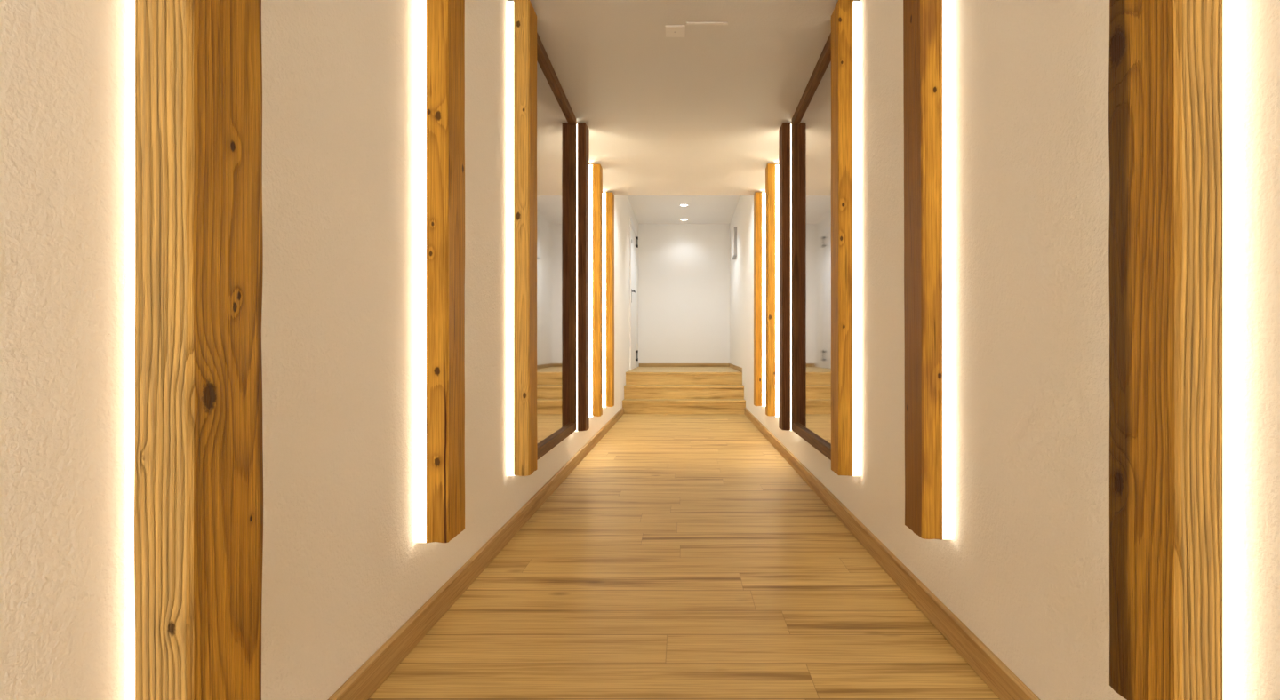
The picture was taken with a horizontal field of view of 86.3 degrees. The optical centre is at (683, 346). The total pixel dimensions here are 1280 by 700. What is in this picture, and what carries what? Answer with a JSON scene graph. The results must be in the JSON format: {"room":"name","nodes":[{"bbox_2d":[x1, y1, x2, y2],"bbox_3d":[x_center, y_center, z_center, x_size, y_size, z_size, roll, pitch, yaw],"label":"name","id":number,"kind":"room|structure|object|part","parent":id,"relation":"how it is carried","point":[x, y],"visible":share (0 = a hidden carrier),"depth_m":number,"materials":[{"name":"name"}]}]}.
{"room":"hallway","nodes":[
{"label":"hallway","id":0,"kind":"room"},
{"bbox_2d":[0,0,638,699],"bbox_3d":[-0.850,-0.643,4.410,0.120,3.170,14.820,0,0,0],"label":"wall","id":1,"kind":"structure","parent":0,"point":[344,567],"depth_m":1.36,"materials":[{"name":"white paint"}]},
{"bbox_2d":[129,0,263,699],"bbox_3d":[-0.736,-0.501,1.027,0.109,2.158,0.170,0,0,0],"label":"timber post","id":2,"kind":"object","parent":1,"relation":"attached to","point":[196,241],"visible":1,"depth_m":0.96,"materials":[{"name":"wood"}]},
{"bbox_2d":[416,0,464,543],"bbox_3d":[-0.737,-0.492,2.056,0.107,2.137,0.167,0,0,0],"label":"timber post","id":3,"kind":"object","parent":1,"relation":"attached to","point":[440,24],"visible":1,"depth_m":2.00,"materials":[{"name":"wood"}]},
{"bbox_2d":[328,408,623,699],"bbox_3d":[-0.780,0.822,2.845,0.020,0.080,11.690,0,0,0],"label":"baseboard","id":4,"kind":"structure","parent":1,"relation":"attached to","point":[374,672],"depth_m":2.17,"materials":[{"name":"brown wood"}]},
{"bbox_2d":[507,0,537,476],"bbox_3d":[-0.736,-0.482,3.096,0.107,2.121,0.167,0,0,0],"label":"timber post","id":5,"kind":"object","parent":1,"relation":"attached to","point":[522,17],"visible":1,"depth_m":3.02,"materials":[{"name":"wood"}]},
{"bbox_2d":[536,32,576,459],"bbox_3d":[-0.756,-0.495,3.891,0.068,2.114,1.374,0,0,0],"label":"framed mirror","id":6,"kind":"object","parent":1,"relation":"attached to","point":[556,122],"visible":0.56,"depth_m":3.88,"materials":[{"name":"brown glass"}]},
{"bbox_3d":[-0.756,-1.512,3.891,0.068,0.078,1.264,0,0,0],"label":"frame rail","id":7,"kind":"part","parent":6,"relation":"part of","materials":[{"name":"brown wood"}]},
{"bbox_3d":[-0.756,0.534,3.891,0.068,0.055,1.264,0,0,0],"label":"frame rail","id":8,"kind":"part","parent":6,"relation":"part of","materials":[{"name":"brown wood"}]},
{"bbox_2d":[575,122,589,431],"bbox_3d":[-0.726,-0.467,4.682,0.128,2.091,0.166,0,0,0],"label":"timber post","id":9,"kind":"object","parent":1,"relation":"attached to","point":[582,130],"visible":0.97,"depth_m":4.60,"materials":[{"name":"wood"}]},
{"bbox_2d":[589,163,602,416],"bbox_3d":[-0.736,-0.459,5.652,0.107,2.074,0.167,0,0,0],"label":"timber post","id":10,"kind":"object","parent":1,"relation":"attached to","point":[596,171],"visible":0.98,"depth_m":5.57,"materials":[{"name":"wood"}]},
{"bbox_2d":[602,192,614,407],"bbox_3d":[-0.737,-0.448,6.602,0.107,2.062,0.167,0,0,0],"label":"timber post","id":11,"kind":"object","parent":1,"relation":"attached to","point":[608,198],"visible":0.98,"depth_m":6.52,"materials":[{"name":"wood"}]},
{"bbox_2d":[629,216,638,370],"bbox_3d":[-0.753,-0.761,10.430,0.074,2.220,1.240,0,0,0],"label":"door","id":12,"kind":"structure","parent":1,"relation":"in","point":[633,233],"depth_m":10.40,"materials":[{"name":"white paint"}]},
{"bbox_2d":[368,414,999,699],"bbox_3d":[0.000,0.902,2.857,1.580,0.080,11.715,0,0,0],"label":"floor","id":13,"kind":"structure","parent":0,"point":[684,556],"depth_m":2.31,"materials":[{"name":"brown wood"}]},
{"bbox_2d":[622,372,745,414],"bbox_3d":[0.000,0.606,8.981,1.580,0.513,0.582,0,0,0],"label":"staircase","id":14,"kind":"structure","parent":13,"relation":"on","point":[642,395],"depth_m":8.98,"materials":[{"name":"brown wood"}]},
{"bbox_2d":[508,0,859,195],"bbox_3d":[0.000,-1.859,1.860,1.580,0.737,9.720,0,0,0],"label":"ceiling","id":15,"kind":"structure","parent":0,"point":[702,112],"depth_m":3.92,"materials":[{"name":"white paint"}]},
{"bbox_2d":[665,24,684,37],"bbox_3d":[-0.043,-1.547,3.340,0.094,0.010,0.110,0,0,0],"label":"ceiling cover","id":16,"kind":"structure","parent":15,"relation":"attached to","point":[671,30],"depth_m":3.33,"materials":[{"name":"paint"}]},
{"bbox_2d":[686,22,727,24],"bbox_3d":[0.110,-1.550,3.265,0.200,0.007,0.020,0,0,0],"label":"ceiling strip","id":17,"kind":"object","parent":15,"relation":"attached to","point":[687,23],"visible":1,"depth_m":3.26,"materials":[{"name":"paint"}]},
{"bbox_2d":[638,224,729,367],"bbox_3d":[0.000,-0.833,11.760,1.580,2.790,0.120,0,0,0],"label":"wall","id":18,"kind":"structure","parent":0,"point":[684,269],"depth_m":11.70,"materials":[{"name":"white paint"}]},
{"bbox_2d":[639,363,728,367],"bbox_3d":[0.000,0.319,11.693,1.550,0.060,0.015,0,0,0],"label":"baseboard","id":19,"kind":"structure","parent":18,"relation":"attached to","point":[640,364],"depth_m":11.68,"materials":[{"name":"brown wood"}]},
{"bbox_2d":[627,195,740,223],"bbox_3d":[0.000,-2.168,9.210,1.580,0.120,4.980,0,0,0],"label":"ceiling","id":20,"kind":"structure","parent":0,"point":[646,209],"depth_m":10.45,"materials":[{"name":"white paint"}]},
{"bbox_2d":[625,367,742,376],"bbox_3d":[0.000,0.379,10.475,1.580,0.060,2.450,0,0,0],"label":"floor","id":21,"kind":"structure","parent":0,"point":[638,369],"depth_m":9.72,"materials":[{"name":"brown wood"}]},
{"bbox_2d":[729,0,1279,699],"bbox_3d":[0.850,-0.643,4.410,0.120,3.170,14.820,0,0,0],"label":"wall","id":22,"kind":"structure","parent":0,"point":[1024,566],"depth_m":1.53,"materials":[{"name":"white paint"}]},
{"bbox_2d":[731,226,736,259],"bbox_3d":[0.764,-1.566,10.350,0.052,0.430,0.440,0,0,0],"label":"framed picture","id":23,"kind":"object","parent":22,"relation":"attached to","point":[734,230],"visible":1,"depth_m":10.14,"materials":[{"name":"grey metal"}]},
{"bbox_3d":[0.742,-1.566,10.350,0.007,0.410,0.420,0,0,0],"label":"door","id":24,"kind":"part","parent":23,"relation":"part of","materials":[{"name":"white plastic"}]},
{"bbox_2d":[728,363,742,372],"bbox_3d":[0.782,0.319,10.480,0.015,0.060,2.440,0,0,0],"label":"baseboard","id":25,"kind":"structure","parent":22,"relation":"attached to","point":[740,369],"depth_m":10.24,"materials":[{"name":"brown wood"}]},
{"bbox_2d":[753,192,765,406],"bbox_3d":[0.737,-0.451,6.602,0.107,2.054,0.167,0,0,0],"label":"timber post","id":26,"kind":"object","parent":22,"relation":"attached to","point":[759,198],"visible":1,"depth_m":6.52,"materials":[{"name":"wood"}]},
{"bbox_2d":[765,163,778,416],"bbox_3d":[0.736,-0.460,5.651,0.107,2.073,0.167,0,0,0],"label":"timber post","id":27,"kind":"object","parent":22,"relation":"attached to","point":[772,170],"visible":0.99,"depth_m":5.57,"materials":[{"name":"wood"}]},
{"bbox_2d":[778,122,791,431],"bbox_3d":[0.726,-0.470,4.681,0.128,2.085,0.167,0,0,0],"label":"timber post","id":28,"kind":"object","parent":22,"relation":"attached to","point":[785,130],"visible":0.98,"depth_m":4.60,"materials":[{"name":"wood"}]},
{"bbox_2d":[791,32,831,460],"bbox_3d":[0.756,-0.495,3.891,0.068,2.114,1.374,0,0,0],"label":"framed mirror","id":29,"kind":"object","parent":22,"relation":"attached to","point":[811,122],"visible":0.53,"depth_m":3.93,"materials":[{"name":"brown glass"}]},
{"bbox_3d":[0.756,-1.512,3.891,0.068,0.078,1.264,0,0,0],"label":"frame rail","id":30,"kind":"part","parent":29,"relation":"part of","materials":[{"name":"brown wood"}]},
{"bbox_3d":[0.756,0.534,3.891,0.068,0.055,1.264,0,0,0],"label":"frame rail","id":31,"kind":"part","parent":29,"relation":"part of","materials":[{"name":"brown wood"}]},
{"bbox_2d":[831,0,860,476],"bbox_3d":[0.737,-0.482,3.096,0.107,2.120,0.167,0,0,0],"label":"timber post","id":32,"kind":"object","parent":22,"relation":"attached to","point":[845,17],"visible":1,"depth_m":3.02,"materials":[{"name":"wood"}]},
{"bbox_2d":[744,408,1039,699],"bbox_3d":[0.780,0.822,2.845,0.020,0.080,11.690,0,0,0],"label":"baseboard","id":33,"kind":"structure","parent":22,"relation":"attached to","point":[993,672],"depth_m":2.17,"materials":[{"name":"brown wood"}]},
{"bbox_2d":[903,0,951,540],"bbox_3d":[0.737,-0.497,2.057,0.107,2.126,0.167,0,0,0],"label":"timber post","id":34,"kind":"object","parent":22,"relation":"attached to","point":[927,24],"visible":1,"depth_m":2.00,"materials":[{"name":"wood"}]},
{"bbox_2d":[1108,0,1238,699],"bbox_3d":[0.736,-0.513,1.027,0.109,2.131,0.169,0,0,0],"label":"timber post","id":35,"kind":"object","parent":22,"relation":"attached to","point":[1173,64],"visible":1,"depth_m":0.97,"materials":[{"name":"wood"}]}
]}

